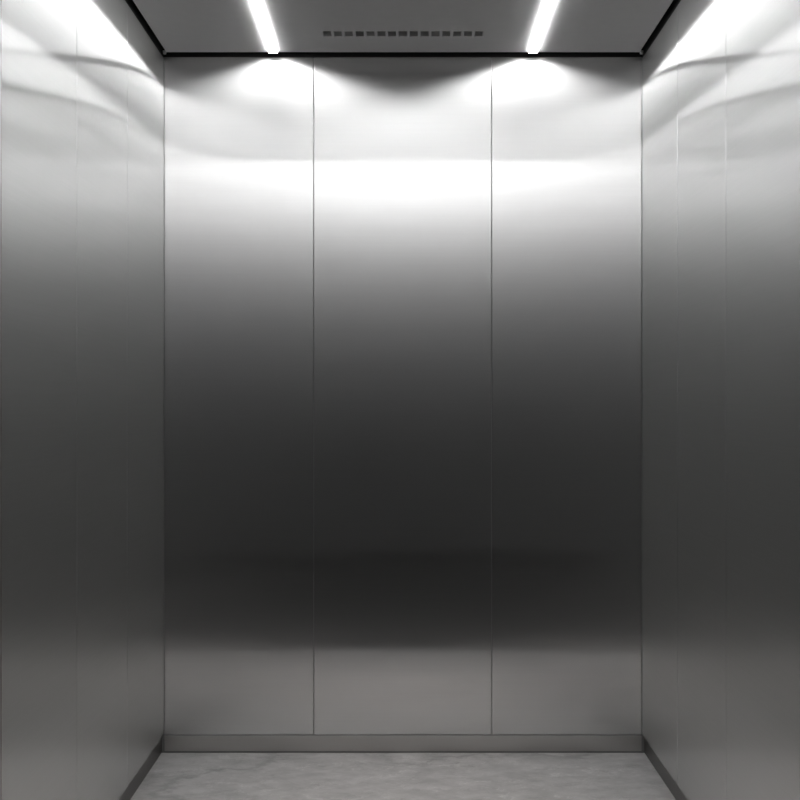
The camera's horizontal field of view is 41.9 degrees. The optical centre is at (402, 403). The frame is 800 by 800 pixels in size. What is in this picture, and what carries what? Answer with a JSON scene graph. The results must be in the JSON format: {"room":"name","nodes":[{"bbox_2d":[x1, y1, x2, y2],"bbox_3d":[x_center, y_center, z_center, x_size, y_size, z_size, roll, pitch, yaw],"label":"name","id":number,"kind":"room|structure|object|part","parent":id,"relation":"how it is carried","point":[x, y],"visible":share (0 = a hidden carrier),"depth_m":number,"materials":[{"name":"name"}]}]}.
{"room":"elevator interior","nodes":[
{"label":"elevator interior","id":0,"kind":"room"},
{"bbox_2d":[0,0,163,799],"bbox_3d":[-0.827,0.021,2.801,0.065,2.354,1.497,0,0,0],"label":"wall","id":1,"kind":"structure","parent":0,"point":[82,81],"depth_m":2.56,"materials":[{"name":"silver metal"}]},
{"bbox_3d":[-0.798,-0.025,2.297,0.014,2.262,0.487,0,0,0],"label":"wall panel","id":2,"kind":"part","parent":1,"relation":"part of","materials":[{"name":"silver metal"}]},
{"bbox_3d":[-0.801,-0.025,2.781,0.014,2.262,0.476,0,0,0],"label":"wall panel","id":3,"kind":"part","parent":1,"relation":"part of","materials":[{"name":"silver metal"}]},
{"bbox_2d":[118,738,161,799],"bbox_3d":[-0.805,1.139,2.780,0.006,0.057,1.454,0,0,0],"label":"baseboard","id":4,"kind":"structure","parent":1,"relation":"attached to","point":[147,765],"depth_m":3.23,"materials":[{"name":"metal"}]},
{"bbox_2d":[125,0,165,56],"bbox_3d":[-0.818,-1.194,2.780,0.073,0.076,1.440,0,0,0],"label":"trim","id":5,"kind":"structure","parent":1,"relation":"attached to","point":[131,4],"depth_m":3.25,"materials":[{"name":"black metal"}]},
{"bbox_3d":[-0.805,-0.025,3.260,0.014,2.262,0.478,0,0,0],"label":"wall panel","id":6,"kind":"part","parent":1,"relation":"part of","materials":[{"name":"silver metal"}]},
{"bbox_2d":[162,57,643,752],"bbox_3d":[0.000,0.018,3.527,1.700,2.360,0.055,0,0,0],"label":"wall","id":7,"kind":"structure","parent":0,"point":[403,295],"depth_m":3.50,"materials":[{"name":"silver metal"}]},
{"bbox_3d":[-0.549,-0.028,3.502,0.498,2.268,0.005,0,0,0],"label":"wall panel","id":8,"kind":"part","parent":7,"relation":"part of","materials":[{"name":"silver metal"}]},
{"bbox_3d":[-0.001,-0.028,3.502,0.593,2.268,0.005,0,0,0],"label":"wall panel","id":9,"kind":"part","parent":7,"relation":"part of","materials":[{"name":"silver metal"}]},
{"bbox_2d":[165,736,640,750],"bbox_3d":[0.000,1.137,3.503,1.598,0.052,0.003,0,0,0],"label":"baseboard","id":10,"kind":"structure","parent":7,"relation":"attached to","point":[172,743],"depth_m":3.50,"materials":[{"name":"metal"}]},
{"bbox_2d":[163,48,642,56],"bbox_3d":[0.000,-1.197,3.526,1.700,0.070,0.048,0,0,0],"label":"trim","id":11,"kind":"structure","parent":7,"relation":"attached to","point":[168,54],"depth_m":3.50,"materials":[{"name":"metal"}]},
{"bbox_3d":[0.548,-0.028,3.502,0.500,2.268,0.005,0,0,0],"label":"wall panel","id":12,"kind":"part","parent":7,"relation":"part of","materials":[{"name":"silver metal"}]},
{"bbox_2d":[133,0,672,51],"bbox_3d":[0.000,-1.179,2.763,1.572,0.020,1.421,0,0,0],"label":"ceiling","id":13,"kind":"structure","parent":0,"point":[178,25],"depth_m":3.22,"materials":[{"name":"metal"}]},
{"bbox_2d":[250,0,276,52],"bbox_3d":[-0.425,-1.165,2.754,0.028,0.007,1.416,0,0,0],"label":"light strip","id":14,"kind":"object","parent":13,"relation":"attached to","point":[257,6],"visible":1,"depth_m":3.21,"materials":[{"name":"white plastic"}]},
{"bbox_2d":[529,0,555,52],"bbox_3d":[0.425,-1.165,2.754,0.028,0.007,1.416,0,0,0],"label":"light strip","id":15,"kind":"object","parent":13,"relation":"attached to","point":[548,6],"visible":1,"depth_m":3.21,"materials":[{"name":"white plastic"}]},
{"bbox_2d":[130,753,675,799],"bbox_3d":[0.000,1.183,2.781,1.618,0.030,1.439,0,0,0],"label":"floor","id":16,"kind":"structure","parent":0,"point":[173,776],"depth_m":3.27,"materials":[{"name":"grey stone"}]},
{"bbox_2d":[642,0,799,799],"bbox_3d":[0.827,0.021,2.814,0.065,2.354,1.471,0,0,0],"label":"wall","id":17,"kind":"structure","parent":0,"point":[721,78],"depth_m":2.61,"materials":[{"name":"silver metal"}]},
{"bbox_3d":[0.805,-0.025,3.268,0.014,2.262,0.462,0,0,0],"label":"wall panel","id":18,"kind":"part","parent":17,"relation":"part of","materials":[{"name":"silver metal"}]},
{"bbox_2d":[640,0,680,56],"bbox_3d":[0.818,-1.194,2.780,0.073,0.076,1.440,0,0,0],"label":"trim","id":19,"kind":"structure","parent":17,"relation":"attached to","point":[674,4],"depth_m":3.25,"materials":[{"name":"black metal"}]},
{"bbox_2d":[644,738,687,799],"bbox_3d":[0.806,1.139,2.793,0.006,0.057,1.428,0,0,0],"label":"baseboard","id":20,"kind":"structure","parent":17,"relation":"attached to","point":[658,765],"depth_m":3.23,"materials":[{"name":"metal"}]},
{"bbox_3d":[0.802,-0.025,2.801,0.014,2.262,0.467,0,0,0],"label":"wall panel","id":21,"kind":"part","parent":17,"relation":"part of","materials":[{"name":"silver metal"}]},
{"bbox_3d":[0.798,-0.025,2.323,0.014,2.262,0.486,0,0,0],"label":"wall panel","id":22,"kind":"part","parent":17,"relation":"part of","materials":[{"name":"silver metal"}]}
]}

